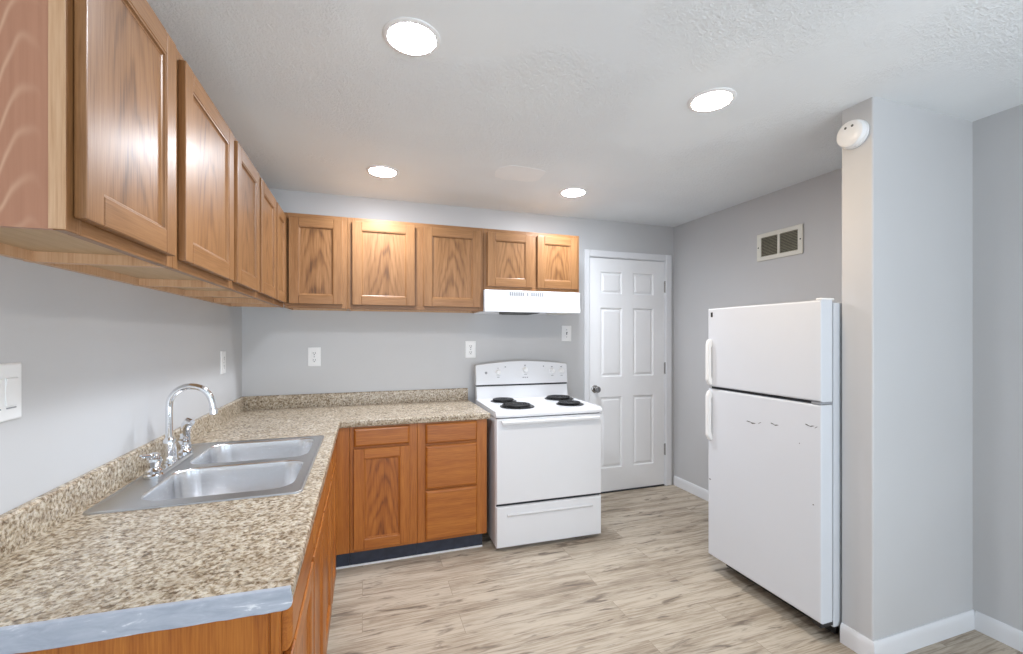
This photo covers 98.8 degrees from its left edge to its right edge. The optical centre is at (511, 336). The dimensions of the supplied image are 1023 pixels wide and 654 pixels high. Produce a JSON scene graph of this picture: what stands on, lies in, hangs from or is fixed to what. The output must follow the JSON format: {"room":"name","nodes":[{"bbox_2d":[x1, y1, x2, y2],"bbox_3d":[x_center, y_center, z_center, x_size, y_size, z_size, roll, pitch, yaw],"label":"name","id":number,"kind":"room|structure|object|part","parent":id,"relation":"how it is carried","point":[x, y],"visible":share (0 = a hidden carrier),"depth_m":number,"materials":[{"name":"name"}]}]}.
{"room":"kitchen","nodes":[
{"label":"kitchen","id":0,"kind":"room"},
{"bbox_2d":[0,256,241,514],"bbox_3d":[-0.905,0.179,0.095,0.100,2.372,6.256,0,0,-19],"label":"wall","id":1,"kind":"structure","parent":0,"point":[101,359],"depth_m":1.32,"materials":[{"name":"grey paint"}]},
{"bbox_2d":[0,362,20,422],"bbox_3d":[-1.146,0.128,0.987,0.010,0.132,0.120,0,0,-19],"label":"wall control","id":2,"kind":"object","parent":1,"relation":"attached to","point":[10,373],"visible":1,"depth_m":1.01,"materials":[{"name":"white plastic"}]},
{"bbox_2d":[0,0,175,267],"bbox_3d":[-0.957,-0.479,0.907,0.316,0.599,0.438,0,0,-19],"label":"upper cabinet","id":3,"kind":"object","parent":1,"relation":"attached to","point":[88,87],"visible":1,"depth_m":0.80,"materials":[{"name":"brown wood"}]},
{"bbox_3d":[-0.968,-0.211,0.904,0.260,0.010,0.413,0,0,-19],"label":"panel","id":4,"kind":"part","parent":3,"relation":"part of","materials":[{"name":"brown wood"}]},
{"bbox_3d":[-0.835,-0.479,0.949,0.019,0.599,0.437,0,0,-19],"label":"frame","id":5,"kind":"part","parent":3,"relation":"part of","materials":[{"name":"brown wood"}]},
{"bbox_3d":[-0.814,-0.479,0.948,0.019,0.547,0.388,0,0,-19],"label":"door","id":6,"kind":"part","parent":3,"relation":"part of","materials":[{"name":"brown wood"}]},
{"bbox_3d":[-0.818,-0.479,0.947,0.005,0.433,0.274,0,0,-19],"label":"panel","id":7,"kind":"part","parent":3,"relation":"part of","materials":[{"name":"brown wood"}]},
{"bbox_2d":[30,48,233,288],"bbox_3d":[-1.111,-0.479,1.365,0.316,0.599,0.525,0,0,-19],"label":"upper cabinet","id":8,"kind":"object","parent":1,"relation":"attached to","point":[204,258],"visible":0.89,"depth_m":1.35,"materials":[{"name":"brown wood"}]},
{"bbox_3d":[-1.121,-0.211,1.361,0.260,0.010,0.501,0,0,-19],"label":"panel","id":9,"kind":"part","parent":8,"relation":"part of","materials":[{"name":"brown wood"}]},
{"bbox_3d":[-0.989,-0.479,1.405,0.019,0.599,0.525,0,0,-19],"label":"frame","id":10,"kind":"part","parent":8,"relation":"part of","materials":[{"name":"brown wood"}]},
{"bbox_3d":[-0.970,-0.479,1.412,0.019,0.547,0.466,0,0,-19],"label":"door","id":11,"kind":"part","parent":8,"relation":"part of","materials":[{"name":"brown wood"}]},
{"bbox_3d":[-0.973,-0.479,1.411,0.005,0.433,0.352,0,0,-19],"label":"panel","id":12,"kind":"part","parent":8,"relation":"part of","materials":[{"name":"brown wood"}]},
{"bbox_2d":[140,137,259,297],"bbox_3d":[-1.261,-0.479,1.812,0.316,0.599,0.417,0,0,-19],"label":"upper cabinet","id":13,"kind":"object","parent":1,"relation":"attached to","point":[246,283],"visible":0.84,"depth_m":1.85,"materials":[{"name":"brown wood"}]},
{"bbox_3d":[-1.271,-0.211,1.809,0.260,0.010,0.393,0,0,-19],"label":"panel","id":14,"kind":"part","parent":13,"relation":"part of","materials":[{"name":"brown wood"}]},
{"bbox_3d":[-1.139,-0.479,1.853,0.019,0.599,0.417,0,0,-19],"label":"frame","id":15,"kind":"part","parent":13,"relation":"part of","materials":[{"name":"brown wood"}]},
{"bbox_3d":[-1.120,-0.479,1.858,0.019,0.547,0.372,0,0,-19],"label":"door","id":16,"kind":"part","parent":13,"relation":"part of","materials":[{"name":"brown wood"}]},
{"bbox_3d":[-1.123,-0.479,1.857,0.005,0.433,0.258,0,0,-19],"label":"panel","id":17,"kind":"part","parent":13,"relation":"part of","materials":[{"name":"brown wood"}]},
{"bbox_2d":[220,351,225,373],"bbox_3d":[-1.667,0.151,2.538,0.009,0.132,0.084,0,0,-19],"label":"wall outlet","id":18,"kind":"object","parent":1,"relation":"attached to","point":[222,353],"visible":1,"depth_m":2.52,"materials":[{"name":"white plastic"}]},
{"bbox_2d":[185,177,276,303],"bbox_3d":[-1.392,-0.479,2.202,0.316,0.599,0.403,0,0,-19],"label":"upper cabinet","id":19,"kind":"object","parent":1,"relation":"attached to","point":[268,203],"visible":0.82,"depth_m":2.27,"materials":[{"name":"brown wood"}]},
{"bbox_3d":[-1.402,-0.211,2.198,0.260,0.010,0.379,0,0,-19],"label":"panel","id":20,"kind":"part","parent":19,"relation":"part of","materials":[{"name":"brown wood"}]},
{"bbox_3d":[-1.270,-0.479,2.243,0.019,0.599,0.403,0,0,-19],"label":"frame","id":21,"kind":"part","parent":19,"relation":"part of","materials":[{"name":"brown wood"}]},
{"bbox_3d":[-1.251,-0.479,2.249,0.019,0.547,0.369,0,0,-19],"label":"door","id":22,"kind":"part","parent":19,"relation":"part of","materials":[{"name":"brown wood"}]},
{"bbox_3d":[-1.254,-0.479,2.248,0.005,0.433,0.255,0,0,-19],"label":"panel","id":23,"kind":"part","parent":19,"relation":"part of","materials":[{"name":"brown wood"}]},
{"bbox_2d":[211,202,285,307],"bbox_3d":[-1.508,-0.479,2.548,0.316,0.599,0.325,0,0,-19],"label":"upper cabinet","id":24,"kind":"object","parent":1,"relation":"attached to","point":[281,217],"visible":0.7,"depth_m":2.63,"materials":[{"name":"brown wood"}]},
{"bbox_3d":[-1.386,-0.479,2.589,0.019,0.599,0.325,0,0,-19],"label":"frame","id":25,"kind":"part","parent":24,"relation":"part of","materials":[{"name":"brown wood"}]},
{"bbox_3d":[-1.365,-0.479,2.588,0.019,0.547,0.285,0,0,-19],"label":"door","id":26,"kind":"part","parent":24,"relation":"part of","materials":[{"name":"brown wood"}]},
{"bbox_3d":[-1.368,-0.479,2.587,0.005,0.433,0.171,0,0,-19],"label":"panel","id":27,"kind":"part","parent":24,"relation":"part of","materials":[{"name":"brown wood"}]},
{"bbox_2d":[242,189,673,483],"bbox_3d":[-0.173,0.179,3.546,3.484,2.372,0.120,0,0,-19],"label":"wall","id":28,"kind":"structure","parent":0,"point":[362,351],"depth_m":3.29,"materials":[{"name":"grey paint"}]},
{"bbox_2d":[308,347,320,365],"bbox_3d":[-1.382,0.144,3.071,0.084,0.132,0.009,0,0,-19],"label":"wall outlet","id":29,"kind":"object","parent":28,"relation":"attached to","point":[314,353],"visible":1,"depth_m":3.07,"materials":[{"name":"white plastic"}]},
{"bbox_2d":[284,212,348,310],"bbox_3d":[-1.293,-0.479,2.939,0.374,0.599,0.316,0,0,-19],"label":"upper cabinet","id":30,"kind":"object","parent":28,"relation":"attached to","point":[316,245],"visible":0.99,"depth_m":2.80,"materials":[{"name":"brown wood"}]},
{"bbox_3d":[-1.248,-0.479,2.801,0.202,0.433,0.005,0,0,-19],"label":"panel","id":31,"kind":"part","parent":30,"relation":"part of","materials":[{"name":"brown wood"}]},
{"bbox_2d":[348,217,482,312],"bbox_3d":[-0.681,-0.479,3.144,0.914,0.599,0.316,0,0,-19],"label":"upper cabinet","id":32,"kind":"object","parent":28,"relation":"attached to","point":[394,266],"visible":1,"depth_m":3.00,"materials":[{"name":"brown wood"}]},
{"bbox_3d":[-0.852,-0.479,2.930,0.402,0.547,0.019,0,0,-19],"label":"door","id":33,"kind":"part","parent":32,"relation":"part of","materials":[{"name":"brown wood"}]},
{"bbox_3d":[-0.853,-0.479,2.933,0.288,0.433,0.005,0,0,-19],"label":"panel","id":34,"kind":"part","parent":32,"relation":"part of","materials":[{"name":"brown wood"}]},
{"bbox_3d":[-0.415,-0.479,3.080,0.288,0.433,0.005,0,0,-19],"label":"panel","id":35,"kind":"part","parent":32,"relation":"part of","materials":[{"name":"brown wood"}]},
{"bbox_3d":[-0.413,-0.479,3.077,0.402,0.547,0.019,0,0,-19],"label":"door","id":36,"kind":"part","parent":32,"relation":"part of","materials":[{"name":"brown wood"}]},
{"bbox_2d":[465,341,475,357],"bbox_3d":[-0.319,0.103,3.428,0.084,0.132,0.009,0,0,-19],"label":"wall outlet","id":37,"kind":"object","parent":28,"relation":"attached to","point":[470,346],"visible":1,"depth_m":3.42,"materials":[{"name":"white plastic"}]},
{"bbox_2d":[483,228,578,292],"bbox_3d":[0.117,-0.557,3.412,0.767,0.443,0.316,0,0,-19],"label":"upper cabinet","id":38,"kind":"object","parent":28,"relation":"attached to","point":[512,260],"visible":0.94,"depth_m":3.26,"materials":[{"name":"brown wood"}]},
{"bbox_3d":[-0.008,-0.557,3.213,0.350,0.391,0.019,0,0,-19],"label":"door","id":39,"kind":"part","parent":38,"relation":"part of","materials":[{"name":"brown wood"}]},
{"bbox_3d":[-0.009,-0.557,3.217,0.236,0.277,0.005,0,0,-19],"label":"panel","id":40,"kind":"part","parent":38,"relation":"part of","materials":[{"name":"brown wood"}]},
{"bbox_2d":[474,289,579,314],"bbox_3d":[0.116,-0.251,3.396,0.754,0.166,0.342,0,0,-19],"label":"range hood","id":41,"kind":"object","parent":38,"relation":"attached to","point":[501,302],"visible":0.99,"depth_m":3.24,"materials":[{"name":"white metal"}]},
{"bbox_3d":[0.348,-0.557,3.337,0.218,0.277,0.005,0,0,-19],"label":"panel","id":42,"kind":"part","parent":38,"relation":"part of","materials":[{"name":"brown wood"}]},
{"bbox_3d":[0.350,-0.557,3.333,0.332,0.391,0.019,0,0,-19],"label":"door","id":43,"kind":"part","parent":38,"relation":"part of","materials":[{"name":"brown wood"}]},
{"bbox_2d":[561,326,570,340],"bbox_3d":[0.465,-0.024,3.687,0.090,0.132,0.018,0,0,-19],"label":"light switch","id":44,"kind":"object","parent":28,"relation":"attached to","point":[565,330],"visible":1,"depth_m":3.69,"materials":[{"name":"white plastic"}]},
{"bbox_2d":[589,257,665,493],"bbox_3d":[1.035,0.342,3.903,0.782,2.045,0.151,0,0,-19],"label":"door","id":45,"kind":"structure","parent":28,"relation":"in","point":[627,366],"depth_m":3.90,"materials":[{"name":"white paint"}]},
{"bbox_3d":[0.731,0.455,3.757,0.066,0.066,0.067,0,0,-19],"label":"knob","id":46,"kind":"part","parent":45,"relation":"part of","materials":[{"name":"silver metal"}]},
{"bbox_2d":[584,249,671,485],"bbox_3d":[1.028,0.311,3.930,0.893,2.108,0.116,0,0,-19],"label":"door frame","id":47,"kind":"structure","parent":28,"relation":"attached to","point":[667,259],"depth_m":4.00,"materials":[{"name":"white wood"}]},
{"bbox_2d":[147,0,1022,226],"bbox_3d":[0.801,-1.057,0.668,3.700,0.100,6.256,0,0,-19],"label":"ceiling","id":48,"kind":"structure","parent":0,"point":[594,96],"depth_m":1.75,"materials":[{"name":"white paint"}]},
{"bbox_2d":[366,165,398,176],"bbox_3d":[-0.786,-1.002,2.674,0.192,0.011,0.192,0,0,-19],"label":"recessed light","id":49,"kind":"object","parent":48,"relation":"in","point":[376,170],"visible":1,"depth_m":2.65,"materials":[{"name":"white plastic"}]},
{"bbox_2d":[382,17,440,56],"bbox_3d":[-0.336,-1.002,1.478,0.192,0.011,0.192,0,0,-19],"label":"recessed light","id":50,"kind":"object","parent":48,"relation":"in","point":[409,36],"visible":1,"depth_m":1.46,"materials":[{"name":"white plastic"}]},
{"bbox_2d":[495,165,545,181],"bbox_3d":[0.048,-1.006,2.719,0.310,0.002,0.240,0,0,-19],"label":"plaster patch","id":51,"kind":"object","parent":48,"relation":"attached to","point":[511,172],"visible":1,"depth_m":2.71,"materials":[{"name":"white paint"}]},
{"bbox_2d":[559,187,586,196],"bbox_3d":[0.430,-1.002,3.061,0.192,0.011,0.192,0,0,-19],"label":"recessed light","id":52,"kind":"object","parent":48,"relation":"in","point":[568,192],"visible":1,"depth_m":3.04,"materials":[{"name":"white plastic"}]},
{"bbox_2d":[687,87,736,111],"bbox_3d":[0.853,-1.002,1.868,0.192,0.011,0.192,0,0,-19],"label":"recessed light","id":53,"kind":"object","parent":48,"relation":"in","point":[713,99],"visible":1,"depth_m":1.85,"materials":[{"name":"white plastic"}]},
{"bbox_2d":[327,484,1022,653],"bbox_3d":[0.801,1.415,0.668,3.700,0.100,6.256,0,0,-19],"label":"floor","id":54,"kind":"structure","parent":0,"point":[649,582],"depth_m":2.26,"materials":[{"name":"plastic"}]},
{"bbox_2d":[16,527,313,653],"bbox_3d":[-0.817,0.949,0.993,0.634,0.832,0.433,0,0,-19],"label":"base cabinet","id":55,"kind":"object","parent":54,"relation":"on","point":[291,630],"visible":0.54,"depth_m":0.86,"materials":[{"name":"orange wood"}]},
{"bbox_3d":[-0.756,0.950,0.788,0.565,0.831,0.005,0,0,-19],"label":"panel","id":56,"kind":"part","parent":55,"relation":"part of","materials":[{"name":"orange wood"}]},
{"bbox_2d":[0,388,490,653],"bbox_3d":[-0.689,0.469,2.038,1.546,0.133,2.409,0,0,-19],"label":"countertop","id":57,"kind":"structure","parent":55,"relation":"on","point":[68,577],"depth_m":1.04,"materials":[{"name":"stone"}]},
{"bbox_2d":[139,383,217,479],"bbox_3d":[-1.227,0.334,1.671,0.185,0.309,0.352,0,0,-19],"label":"kitchen faucet","id":58,"kind":"object","parent":57,"relation":"on","point":[158,466],"visible":1,"depth_m":1.64,"materials":[{"name":"silver metal"}]},
{"bbox_3d":[-1.242,0.437,1.518,0.054,0.073,0.070,0,0,-19],"label":"handle","id":59,"kind":"part","parent":58,"relation":"part of","materials":[{"name":"silver metal"}]},
{"bbox_3d":[-1.286,0.480,1.652,0.060,0.017,0.330,0,0,-19],"label":"deck plate","id":60,"kind":"part","parent":58,"relation":"part of","materials":[{"name":"silver metal"}]},
{"bbox_3d":[-1.288,0.426,1.651,0.052,0.094,0.052,0,0,-19],"label":"spout","id":61,"kind":"part","parent":58,"relation":"part of","materials":[{"name":"silver metal"}]},
{"bbox_3d":[-1.331,0.437,1.785,0.054,0.073,0.070,0,0,-19],"label":"handle","id":62,"kind":"part","parent":58,"relation":"part of","materials":[{"name":"silver metal"}]},
{"bbox_3d":[-1.220,0.284,1.674,0.170,0.209,0.028,0,0,-19],"label":"spout","id":63,"kind":"part","parent":58,"relation":"part of","materials":[{"name":"silver metal"}]},
{"bbox_2d":[82,435,323,514],"bbox_3d":[-1.054,0.566,1.683,0.556,0.158,0.833,0,0,-19],"label":"sink","id":64,"kind":"object","parent":57,"relation":"in","point":[243,469],"visible":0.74,"depth_m":1.66,"materials":[{"name":"grey metal"}]},
{"bbox_2d":[181,418,194,450],"bbox_3d":[-1.377,0.417,1.862,0.053,0.143,0.046,0,0,11],"label":"sprayer","id":65,"kind":"object","parent":64,"relation":"on","point":[186,425],"visible":0.5,"depth_m":1.85,"materials":[{"name":"silver metal"}]},
{"bbox_3d":[-0.968,0.567,1.518,0.426,0.156,0.350,0,0,-19],"label":"bowl","id":66,"kind":"part","parent":64,"relation":"part of","materials":[{"name":"silver metal"}]},
{"bbox_3d":[-1.093,0.567,1.888,0.426,0.156,0.350,0,0,-19],"label":"bowl","id":67,"kind":"part","parent":64,"relation":"part of","materials":[{"name":"silver metal"}]},
{"bbox_3d":[-0.545,0.903,1.087,0.019,0.740,0.427,0,0,-19],"label":"frame","id":68,"kind":"part","parent":55,"relation":"part of","materials":[{"name":"orange wood"}]},
{"bbox_3d":[-0.528,0.596,1.098,0.019,0.106,0.406,0,0,-19],"label":"drawer","id":69,"kind":"part","parent":55,"relation":"part of","materials":[{"name":"orange wood"}]},
{"bbox_3d":[-0.528,0.960,1.098,0.019,0.594,0.406,0,0,-19],"label":"door","id":70,"kind":"part","parent":55,"relation":"part of","materials":[{"name":"orange wood"}]},
{"bbox_3d":[-0.531,0.960,1.097,0.005,0.480,0.292,0,0,-19],"label":"panel","id":71,"kind":"part","parent":55,"relation":"part of","materials":[{"name":"orange wood"}]},
{"bbox_2d":[311,458,331,653],"bbox_3d":[-1.010,0.949,1.569,0.634,0.832,0.781,0,0,-19],"label":"base cabinet","id":72,"kind":"object","parent":54,"relation":"on","point":[322,525],"visible":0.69,"depth_m":1.60,"materials":[{"name":"orange wood"}]},
{"bbox_3d":[-0.657,0.960,1.483,0.019,0.594,0.350,0,0,-19],"label":"door","id":73,"kind":"part","parent":72,"relation":"part of","materials":[{"name":"orange wood"}]},
{"bbox_3d":[-0.657,0.596,1.483,0.019,0.106,0.350,0,0,-19],"label":"false drawer","id":74,"kind":"part","parent":72,"relation":"part of","materials":[{"name":"orange wood"}]},
{"bbox_3d":[-0.661,0.960,1.482,0.005,0.480,0.236,0,0,-19],"label":"panel","id":75,"kind":"part","parent":72,"relation":"part of","materials":[{"name":"orange wood"}]},
{"bbox_3d":[-0.778,0.960,1.832,0.005,0.480,0.249,0,0,-19],"label":"panel","id":76,"kind":"part","parent":72,"relation":"part of","materials":[{"name":"orange wood"}]},
{"bbox_3d":[-0.775,0.960,1.833,0.019,0.594,0.363,0,0,-19],"label":"door","id":77,"kind":"part","parent":72,"relation":"part of","materials":[{"name":"orange wood"}]},
{"bbox_3d":[-0.775,0.596,1.833,0.019,0.106,0.363,0,0,-19],"label":"false drawer","id":78,"kind":"part","parent":72,"relation":"part of","materials":[{"name":"orange wood"}]},
{"bbox_2d":[331,428,349,602],"bbox_3d":[-1.198,0.949,2.223,0.695,0.832,0.576,0,0,-19],"label":"base cabinet","id":79,"kind":"object","parent":54,"relation":"on","point":[340,478],"visible":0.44,"depth_m":2.56,"materials":[{"name":"orange wood"}]},
{"bbox_3d":[-0.892,0.596,2.184,0.019,0.106,0.276,0,0,-19],"label":"drawer","id":80,"kind":"part","parent":79,"relation":"part of","materials":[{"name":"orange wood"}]},
{"bbox_3d":[-0.892,0.960,2.184,0.019,0.594,0.276,0,0,-19],"label":"door","id":81,"kind":"part","parent":79,"relation":"part of","materials":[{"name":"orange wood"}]},
{"bbox_3d":[-0.990,0.903,2.568,0.079,0.740,0.019,0,0,-19],"label":"filler panel","id":82,"kind":"part","parent":79,"relation":"part of","materials":[{"name":"orange wood"}]},
{"bbox_2d":[350,423,416,566],"bbox_3d":[-0.858,0.949,2.916,0.389,0.832,0.634,0,0,-19],"label":"base cabinet","id":83,"kind":"object","parent":54,"relation":"on","point":[383,459],"visible":0.94,"depth_m":2.62,"materials":[{"name":"orange wood"}]},
{"bbox_3d":[-0.773,0.597,2.620,0.320,0.108,0.019,0,0,-19],"label":"drawer","id":84,"kind":"part","parent":83,"relation":"part of","materials":[{"name":"orange wood"}]},
{"bbox_3d":[-0.773,0.958,2.620,0.320,0.589,0.019,0,0,-19],"label":"door","id":85,"kind":"part","parent":83,"relation":"part of","materials":[{"name":"orange wood"}]},
{"bbox_3d":[-0.774,0.958,2.623,0.206,0.475,0.005,0,0,-19],"label":"panel","id":86,"kind":"part","parent":83,"relation":"part of","materials":[{"name":"orange wood"}]},
{"bbox_2d":[417,419,486,556],"bbox_3d":[-0.463,0.949,3.048,0.442,0.832,0.634,0,0,-19],"label":"base cabinet","id":87,"kind":"object","parent":54,"relation":"on","point":[451,455],"visible":0.87,"depth_m":2.75,"materials":[{"name":"orange wood"}]},
{"bbox_3d":[-0.375,1.107,2.753,0.327,0.304,0.019,0,0,-19],"label":"drawer","id":88,"kind":"part","parent":87,"relation":"part of","materials":[{"name":"orange wood"}]},
{"bbox_3d":[-0.375,0.811,2.753,0.327,0.268,0.019,0,0,-19],"label":"drawer","id":89,"kind":"part","parent":87,"relation":"part of","materials":[{"name":"orange wood"}]},
{"bbox_3d":[-0.375,0.604,2.753,0.327,0.122,0.019,0,0,-19],"label":"drawer","id":90,"kind":"part","parent":87,"relation":"part of","materials":[{"name":"orange wood"}]},
{"bbox_2d":[475,361,601,548],"bbox_3d":[0.176,0.779,3.162,0.760,1.171,0.680,0,0,-17],"label":"electric range","id":91,"kind":"object","parent":54,"relation":"on","point":[544,442],"visible":1,"depth_m":2.89,"materials":[{"name":"white metal"}]},
{"bbox_3d":[0.086,0.283,3.460,0.756,0.178,0.052,0,0,-17],"label":"control panel","id":92,"kind":"part","parent":91,"relation":"part of","materials":[{"name":"white metal"}]},
{"bbox_2d":[476,397,601,417],"bbox_3d":[0.173,0.497,3.145,0.746,0.040,0.590,0,0,-17],"label":"cooktop","id":93,"kind":"object","parent":91,"relation":"in","point":[498,407],"depth_m":2.97,"materials":[{"name":"white metal"}]},
{"bbox_3d":[0.255,1.211,2.878,0.738,0.260,0.026,0,0,-17],"label":"storage drawer","id":94,"kind":"part","parent":91,"relation":"part of","materials":[{"name":"white metal"}]},
{"bbox_3d":[0.255,0.794,2.878,0.738,0.542,0.026,0,0,-17],"label":"oven door","id":95,"kind":"part","parent":91,"relation":"part of","materials":[{"name":"white metal"}]},
{"bbox_3d":[0.261,1.138,2.860,0.598,0.022,0.013,0,0,-17],"label":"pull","id":96,"kind":"part","parent":91,"relation":"part of","materials":[{"name":"white metal"}]},
{"bbox_3d":[0.264,0.546,2.850,0.678,0.025,0.034,0,0,-17],"label":"handle","id":97,"kind":"part","parent":91,"relation":"part of","materials":[{"name":"white metal"}]},
{"bbox_2d":[705,298,841,633],"bbox_3d":[1.601,0.597,2.366,0.783,1.536,0.673,0,0,-19],"label":"refrigerator","id":98,"kind":"object","parent":54,"relation":"on","point":[773,404],"visible":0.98,"depth_m":2.11,"materials":[{"name":"white metal"}]},
{"bbox_3d":[1.145,0.458,2.544,0.032,0.286,0.026,0,0,-19],"label":"handle","id":99,"kind":"part","parent":98,"relation":"part of","materials":[{"name":"white plastic"}]},
{"bbox_3d":[1.145,0.150,2.544,0.032,0.262,0.026,0,0,-19],"label":"handle","id":100,"kind":"part","parent":98,"relation":"part of","materials":[{"name":"white plastic"}]},
{"bbox_3d":[1.290,0.788,2.261,0.070,0.967,0.673,0,0,-19],"label":"fresh food door","id":101,"kind":"part","parent":98,"relation":"part of","materials":[{"name":"white metal"}]},
{"bbox_3d":[1.290,0.065,2.261,0.070,0.452,0.673,0,0,-19],"label":"freezer door","id":102,"kind":"part","parent":98,"relation":"part of","materials":[{"name":"white metal"}]},
{"bbox_2d":[674,104,1022,630],"bbox_3d":[2.492,0.179,1.235,0.100,2.372,6.256,0,0,-19],"label":"wall","id":103,"kind":"structure","parent":0,"point":[716,265],"depth_m":2.04,"materials":[{"name":"grey paint"}]},
{"bbox_2d":[674,475,707,500],"bbox_3d":[1.806,1.322,3.102,0.013,0.085,1.956,0,0,-19],"label":"baseboard","id":104,"kind":"structure","parent":103,"relation":"attached to","point":[681,483],"depth_m":3.81,"materials":[{"name":"white wood"}]},
{"bbox_2d":[757,223,802,261],"bbox_3d":[1.837,-0.636,3.012,0.012,0.194,0.351,0,0,-19],"label":"air vent","id":105,"kind":"object","parent":103,"relation":"in","point":[788,241],"visible":1,"depth_m":3.00,"materials":[{"name":"white metal"}]},
{"bbox_2d":[975,611,1022,651],"bbox_3d":[2.774,1.322,0.218,0.013,0.085,3.848,0,0,-19],"label":"baseboard","id":106,"kind":"structure","parent":103,"relation":"attached to","point":[991,627],"depth_m":1.96,"materials":[{"name":"white wood"}]},
{"bbox_2d":[842,97,972,640],"bbox_3d":[1.821,0.179,2.009,0.682,2.372,0.126,0,0,-19],"label":"wall partition","id":107,"kind":"structure","parent":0,"point":[907,189],"depth_m":1.93,"materials":[{"name":"grey paint"}]},
{"bbox_2d":[837,119,868,149],"bbox_3d":[1.476,-0.878,1.903,0.039,0.120,0.120,0,0,-19],"label":"smoke detector","id":108,"kind":"object","parent":107,"relation":"attached to","point":[853,133],"visible":1,"depth_m":1.88,"materials":[{"name":"white plastic"}]},
{"bbox_2d":[840,609,974,653],"bbox_3d":[1.817,1.322,2.000,0.694,0.085,0.140,0,0,-19],"label":"baseboard","id":109,"kind":"structure","parent":107,"relation":"attached to","point":[922,636],"depth_m":1.92,"materials":[{"name":"white wood"}]}
]}

